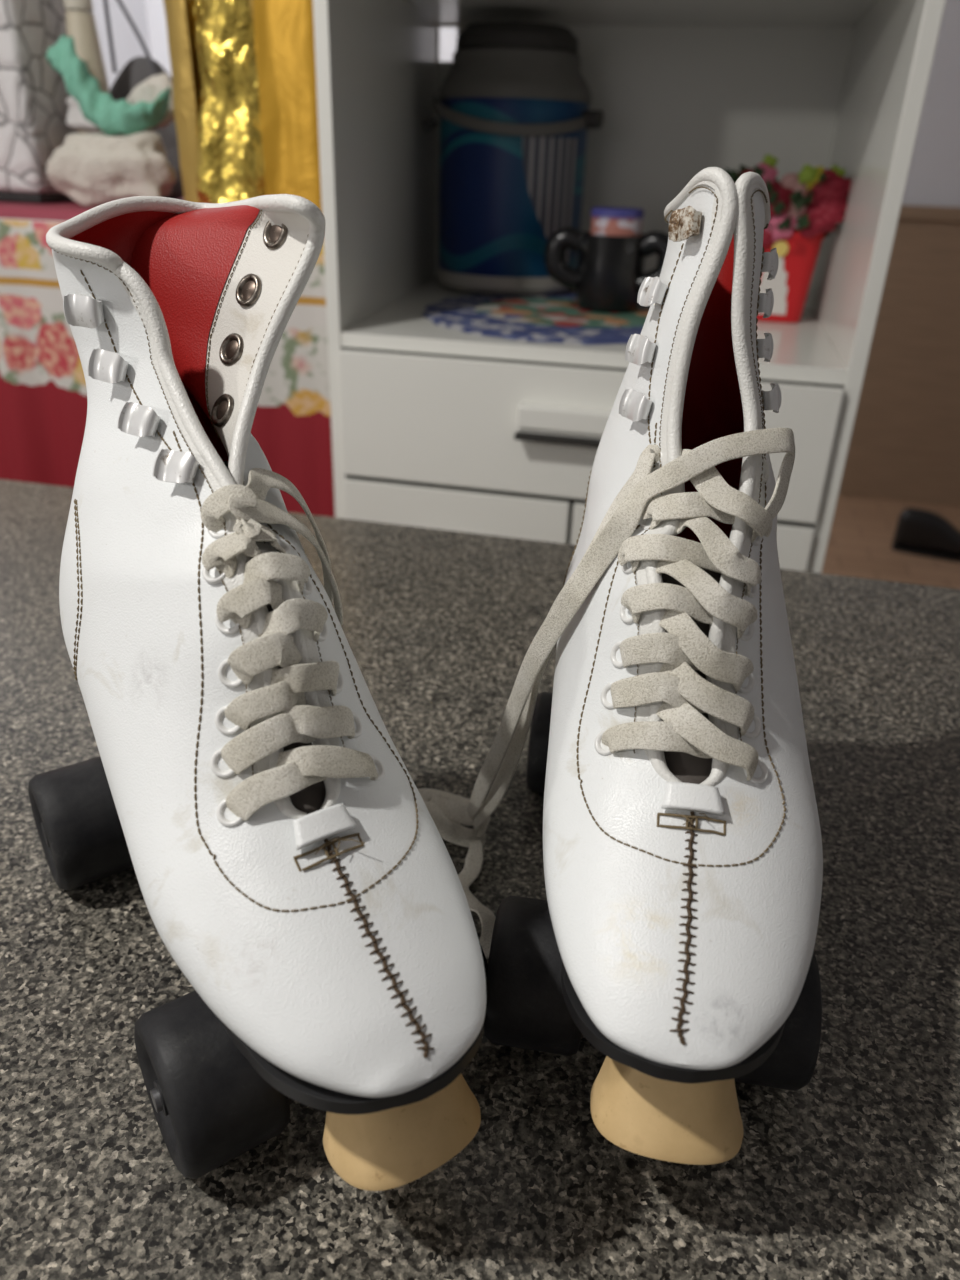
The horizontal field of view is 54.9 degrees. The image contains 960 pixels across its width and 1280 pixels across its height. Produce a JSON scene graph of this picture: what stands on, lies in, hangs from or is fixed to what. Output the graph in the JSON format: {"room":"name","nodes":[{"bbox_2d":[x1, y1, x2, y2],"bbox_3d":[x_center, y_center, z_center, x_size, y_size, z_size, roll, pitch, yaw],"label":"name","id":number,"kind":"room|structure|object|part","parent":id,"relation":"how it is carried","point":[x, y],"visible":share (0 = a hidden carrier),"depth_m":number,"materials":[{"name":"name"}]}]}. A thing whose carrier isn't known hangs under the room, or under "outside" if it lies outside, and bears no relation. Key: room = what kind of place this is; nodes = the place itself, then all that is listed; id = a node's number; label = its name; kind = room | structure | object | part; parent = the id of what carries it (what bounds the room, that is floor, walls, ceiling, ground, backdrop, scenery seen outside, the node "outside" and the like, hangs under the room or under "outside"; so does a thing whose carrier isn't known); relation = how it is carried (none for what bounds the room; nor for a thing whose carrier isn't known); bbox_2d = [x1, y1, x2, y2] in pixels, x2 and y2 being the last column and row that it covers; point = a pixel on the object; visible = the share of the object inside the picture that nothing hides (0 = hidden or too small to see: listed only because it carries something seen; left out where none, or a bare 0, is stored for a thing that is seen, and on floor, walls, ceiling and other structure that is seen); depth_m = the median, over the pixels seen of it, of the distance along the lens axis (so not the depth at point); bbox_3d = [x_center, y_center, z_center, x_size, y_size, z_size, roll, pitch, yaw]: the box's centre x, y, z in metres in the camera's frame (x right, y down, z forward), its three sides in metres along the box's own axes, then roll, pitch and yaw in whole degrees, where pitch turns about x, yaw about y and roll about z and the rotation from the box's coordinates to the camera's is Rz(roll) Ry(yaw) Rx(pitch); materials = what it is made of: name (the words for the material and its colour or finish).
{"room":"kitchen","nodes":[
{"label":"kitchen","id":0,"kind":"room"},
{"bbox_2d":[90,0,151,90],"bbox_3d":[-2.100,-0.955,1.460,0.101,2.650,5.800,8,28,11],"label":"wall","id":1,"kind":"structure","parent":0,"point":[127,46],"depth_m":3.65,"materials":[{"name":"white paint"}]},
{"bbox_2d":[145,0,959,206],"bbox_3d":[0.820,-1.950,3.575,4.700,2.650,0.101,8,28,11],"label":"wall","id":2,"kind":"structure","parent":0,"point":[933,179],"depth_m":3.38,"materials":[{"name":"white paint"}]},
{"bbox_2d":[821,494,959,588],"bbox_3d":[0.093,0.573,1.651,4.700,0.100,6.000,8,28,11],"label":"floor","id":3,"kind":"structure","parent":0,"point":[862,531],"depth_m":3.38,"materials":[{"name":"brown wood"}]},
{"bbox_2d":[313,0,945,572],"bbox_3d":[0.169,-0.564,1.403,0.736,2.150,0.747,8,28,11],"label":"tall cabinet","id":4,"kind":"object","parent":3,"relation":"on","point":[433,426],"visible":0.32,"depth_m":1.25,"materials":[{"name":"white paint"}]},
{"bbox_3d":[-0.141,-0.632,1.470,0.019,2.110,0.705,5,28,6],"label":"panel","id":5,"kind":"part","parent":4,"relation":"part of","materials":[{"name":"white paint"}]},
{"bbox_3d":[-0.037,-0.119,1.293,0.314,0.188,0.014,8,28,11],"label":"drawer","id":6,"kind":"part","parent":4,"relation":"part of","materials":[{"name":"white paint"}]},
{"bbox_2d":[422,291,649,344],"bbox_3d":[0.141,-0.499,1.409,0.453,0.003,0.546,8,28,11],"label":"placemat","id":7,"kind":"object","parent":4,"relation":"on","point":[557,318],"visible":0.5,"depth_m":1.33,"materials":[{"name":"multicoloured fabric"}]},
{"bbox_2d":[422,21,603,295],"bbox_3d":[0.051,-0.797,1.545,0.261,0.392,0.257,-12,30,-24],"label":"jug","id":8,"kind":"object","parent":7,"relation":"on","point":[516,118],"visible":0.92,"depth_m":1.46,"materials":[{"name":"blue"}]},
{"bbox_3d":[0.037,-0.823,1.449,0.257,0.058,0.102,8,28,11],"label":"carry handle","id":9,"kind":"part","parent":8,"relation":"part of","materials":[{"name":"grey"}]},
{"bbox_3d":[0.060,-0.956,1.470,0.196,0.039,0.196,8,28,11],"label":"lid","id":10,"kind":"part","parent":8,"relation":"part of","materials":[{"name":"grey plastic"}]},
{"bbox_3d":[0.111,-0.704,1.486,0.104,0.185,0.011,-13,31,-27],"label":"striped panel","id":11,"kind":"part","parent":8,"relation":"part of","materials":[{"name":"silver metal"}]},
{"bbox_2d":[544,227,668,312],"bbox_3d":[0.199,-0.566,1.412,0.202,0.115,0.104,8,28,11],"label":"mug","id":12,"kind":"object","parent":7,"relation":"on","point":[608,277],"visible":0.9,"depth_m":1.38,"materials":[{"name":"black ceramic"}]},
{"bbox_3d":[0.129,-0.581,1.409,0.062,0.090,0.030,5,28,6],"label":"handle","id":13,"kind":"part","parent":12,"relation":"part of","materials":[{"name":"black ceramic"}]},
{"bbox_2d":[591,207,644,235],"bbox_3d":[0.203,-0.583,1.402,0.079,0.131,0.079,8,28,11],"label":"tin","id":14,"kind":"object","parent":12,"relation":"in","point":[608,221],"visible":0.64,"depth_m":1.35,"materials":[{"name":"multicoloured metal"}]},
{"bbox_3d":[0.265,-0.562,1.382,0.062,0.090,0.031,11,29,16],"label":"handle","id":15,"kind":"part","parent":12,"relation":"part of","materials":[{"name":"black ceramic"}]},
{"bbox_3d":[0.116,-0.271,1.153,0.142,0.034,0.024,8,28,11],"label":"handle","id":16,"kind":"part","parent":4,"relation":"part of","materials":[{"name":"white paint"}]},
{"bbox_3d":[0.181,-0.379,1.407,0.624,0.165,0.542,8,28,11],"label":"drawer","id":17,"kind":"part","parent":4,"relation":"part of","materials":[{"name":"white paint"}]},
{"bbox_2d":[341,276,847,384],"bbox_3d":[0.170,-0.507,1.451,0.698,0.018,0.698,8,28,11],"label":"shelf","id":18,"kind":"object","parent":4,"relation":"attached to","point":[808,350],"depth_m":1.19,"materials":[{"name":"white paint"}]},
{"bbox_2d":[407,0,876,26],"bbox_3d":[0.184,-0.891,1.252,0.698,0.020,0.698,8,28,11],"label":"shelf","id":19,"kind":"object","parent":4,"relation":"attached to","point":[431,13],"depth_m":1.42,"materials":[{"name":"white paint"}]},
{"bbox_3d":[0.257,-0.745,1.714,0.732,2.110,0.008,8,28,11],"label":"panel","id":20,"kind":"part","parent":4,"relation":"part of","materials":[{"name":"white paint"}]},
{"bbox_3d":[0.269,-0.077,1.233,0.304,0.188,0.014,8,28,11],"label":"drawer","id":21,"kind":"part","parent":4,"relation":"part of","materials":[{"name":"white paint"}]},
{"bbox_2d":[725,154,850,322],"bbox_3d":[0.429,-0.597,1.377,0.208,0.223,0.201,8,28,11],"label":"flower pot","id":22,"kind":"object","parent":4,"relation":"on","point":[818,196],"visible":0.74,"depth_m":1.30,"materials":[{"name":"red ceramic"}]},
{"bbox_3d":[0.384,-0.640,1.314,0.057,0.054,0.021,8,28,11],"label":"dark red flower","id":23,"kind":"part","parent":22,"relation":"part of","materials":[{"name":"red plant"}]},
{"bbox_3d":[0.399,-0.650,1.297,0.036,0.034,0.013,8,28,11],"label":"pink flower","id":24,"kind":"part","parent":22,"relation":"part of","materials":[{"name":"red plant"}]},
{"bbox_3d":[0.412,-0.583,1.331,0.039,0.037,0.014,8,28,11],"label":"dark red flower","id":25,"kind":"part","parent":22,"relation":"part of","materials":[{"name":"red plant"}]},
{"bbox_3d":[0.429,-0.591,1.321,0.047,0.044,0.017,8,28,11],"label":"pink flower","id":26,"kind":"part","parent":22,"relation":"part of","materials":[{"name":"red plant"}]},
{"bbox_3d":[0.417,-0.619,1.303,0.052,0.049,0.019,8,28,11],"label":"dark red flower","id":27,"kind":"part","parent":22,"relation":"part of","materials":[{"name":"red plant"}]},
{"bbox_3d":[0.455,-0.551,1.397,0.102,0.126,0.102,8,28,11],"label":"pot","id":28,"kind":"part","parent":22,"relation":"part of","materials":[{"name":"red ceramic"}]},
{"bbox_3d":[0.446,-0.625,1.310,0.070,0.066,0.026,8,28,11],"label":"pale pink flower","id":29,"kind":"part","parent":22,"relation":"part of","materials":[{"name":"pink plant"}]},
{"bbox_3d":[0.472,-0.636,1.281,0.039,0.037,0.014,8,28,11],"label":"yellow flower","id":30,"kind":"part","parent":22,"relation":"part of","materials":[{"name":"yellow plant"}]},
{"bbox_3d":[0.480,-0.594,1.301,0.057,0.054,0.021,8,28,11],"label":"dark red flower","id":31,"kind":"part","parent":22,"relation":"part of","materials":[{"name":"red plant"}]},
{"bbox_3d":[0.486,-0.618,1.284,0.067,0.064,0.025,8,28,11],"label":"dark red flower","id":32,"kind":"part","parent":22,"relation":"part of","materials":[{"name":"red plant"}]},
{"bbox_3d":[0.488,-0.595,1.284,0.047,0.044,0.017,8,28,11],"label":"dark red flower","id":33,"kind":"part","parent":22,"relation":"part of","materials":[{"name":"red plant"}]},
{"bbox_3d":[0.521,-0.541,1.339,0.019,2.110,0.700,8,28,11],"label":"panel","id":34,"kind":"part","parent":4,"relation":"part of","materials":[{"name":"white paint"}]},
{"bbox_2d":[839,205,959,505],"bbox_3d":[2.137,-1.044,3.582,1.740,1.117,0.073,8,28,11],"label":"wooden panel","id":35,"kind":"object","parent":3,"relation":"on","point":[904,445],"visible":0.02,"depth_m":3.67,"materials":[{"name":"brown wood"}]},
{"bbox_3d":[2.154,-1.518,3.336,1.740,0.047,0.073,8,28,11],"label":"rail","id":36,"kind":"part","parent":35,"relation":"part of","materials":[{"name":"brown wood"}]},
{"bbox_2d":[891,508,959,562],"bbox_3d":[1.661,-0.379,3.312,0.315,0.157,0.104,12,29,18],"label":"shoe","id":37,"kind":"object","parent":3,"relation":"on","point":[919,532],"visible":1,"depth_m":3.30,"materials":[{"name":"black leather"}]},
{"bbox_3d":[0.055,0.641,0.462,3.860,0.870,1.260,8,28,11],"label":"countertop","id":38,"kind":"structure","parent":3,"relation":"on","visible":0},
{"bbox_2d":[0,479,959,1279],"bbox_3d":[0.069,0.242,0.255,3.900,0.030,1.360,8,28,11],"label":"countertop","id":39,"kind":"structure","parent":38,"relation":"on","point":[852,1173],"depth_m":0.37,"materials":[{"name":"stone"}]},
{"bbox_2d":[28,194,487,1190],"bbox_3d":[-0.087,0.011,0.328,0.126,0.303,0.276,-16,32,-31],"label":"skate","id":40,"kind":"object","parent":39,"relation":"on","point":[281,847],"visible":1,"depth_m":0.29,"materials":[{"name":"white leather"}]},
{"bbox_2d":[408,167,822,1164],"bbox_3d":[0.038,-0.007,0.357,0.206,0.316,0.276,6,28,7],"label":"skate","id":41,"kind":"object","parent":39,"relation":"on","point":[675,929],"visible":0.99,"depth_m":0.31,"materials":[{"name":"white leather"}]},
{"bbox_3d":[-0.646,-0.221,1.791,0.999,1.133,0.540,8,28,11],"label":"table","id":42,"kind":"object","parent":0,"visible":0},
{"bbox_2d":[0,197,334,516],"bbox_3d":[-0.651,-0.469,1.666,1.076,0.588,0.658,8,28,11],"label":"tablecloth","id":43,"kind":"object","parent":42,"relation":"on","point":[43,390],"visible":0.12,"depth_m":1.32,"materials":[{"name":"fabric"}]},
{"bbox_2d":[0,0,77,202],"bbox_3d":[-0.762,-0.853,1.367,0.285,0.360,0.140,8,28,11],"label":"curtain","id":44,"kind":"object","parent":43,"relation":"on","point":[34,108],"visible":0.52,"depth_m":1.33,"materials":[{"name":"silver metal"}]},
{"bbox_2d":[63,0,108,133],"bbox_3d":[-0.572,-0.804,1.359,0.052,0.293,0.052,8,28,11],"label":"bottle","id":45,"kind":"object","parent":43,"relation":"on","point":[80,23],"visible":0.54,"depth_m":1.31,"materials":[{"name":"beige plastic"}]},
{"bbox_2d":[47,131,176,206],"bbox_3d":[-0.520,-0.669,1.313,0.186,0.099,0.081,8,28,11],"label":"cloth bundle","id":46,"kind":"object","parent":43,"relation":"on","point":[92,169],"visible":0.85,"depth_m":1.29,"materials":[{"name":"beige fabric"}]},
{"bbox_2d":[66,96,103,132],"bbox_3d":[-0.567,-0.775,1.355,0.080,0.057,0.049,8,28,11],"label":"cloth","id":47,"kind":"object","parent":46,"relation":"on","point":[75,119],"visible":0.34,"depth_m":1.34,"materials":[{"name":"white fabric"}]},
{"bbox_2d":[46,34,170,135],"bbox_3d":[-0.514,-0.763,1.272,0.182,0.123,0.064,8,28,11],"label":"cloth","id":48,"kind":"object","parent":46,"relation":"on","point":[112,117],"visible":1,"depth_m":1.26,"materials":[{"name":"green fabric"}]},
{"bbox_2d":[126,73,174,131],"bbox_3d":[-0.461,-0.758,1.305,0.096,0.075,0.041,7,28,9],"label":"cloth","id":49,"kind":"object","parent":46,"relation":"on","point":[148,90],"visible":0.58,"depth_m":1.28,"materials":[{"name":"beige fabric"}]},
{"bbox_2d":[103,0,183,198],"bbox_3d":[-0.518,-0.861,1.431,0.170,0.336,0.080,8,28,11],"label":"pouch","id":50,"kind":"object","parent":43,"relation":"on","point":[137,70],"visible":0.34,"depth_m":1.41,"materials":[{"name":"grey fabric"}]},
{"bbox_3d":[-0.530,-0.921,1.382,0.111,0.184,0.035,16,31,26],"label":"cord","id":51,"kind":"part","parent":50,"relation":"part of","materials":[{"name":"grey fabric"}]},
{"bbox_2d":[163,0,321,211],"bbox_3d":[-0.297,-0.740,1.195,0.219,0.347,0.109,8,28,11],"label":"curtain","id":52,"kind":"object","parent":43,"relation":"on","point":[244,87],"visible":0.79,"depth_m":1.18,"materials":[{"name":"gold metal"}]},
{"bbox_3d":[-0.394,-0.723,1.224,0.028,0.285,0.086,-7,29,-16],"label":"panel","id":53,"kind":"part","parent":52,"relation":"part of","materials":[{"name":"gold metal"}]},
{"bbox_3d":[-0.288,-0.732,1.248,0.217,0.285,0.019,8,28,11],"label":"panel","id":54,"kind":"part","parent":52,"relation":"part of","materials":[{"name":"gold metal"}]},
{"bbox_3d":[-0.327,-0.698,1.180,0.097,0.286,0.031,8,28,11],"label":"panel","id":55,"kind":"part","parent":52,"relation":"part of","materials":[{"name":"gold metal"}]},
{"bbox_3d":[-0.222,-0.695,1.180,0.111,0.285,0.048,-12,30,-25],"label":"panel","id":56,"kind":"part","parent":52,"relation":"part of","materials":[{"name":"yellow metal"}]}
]}

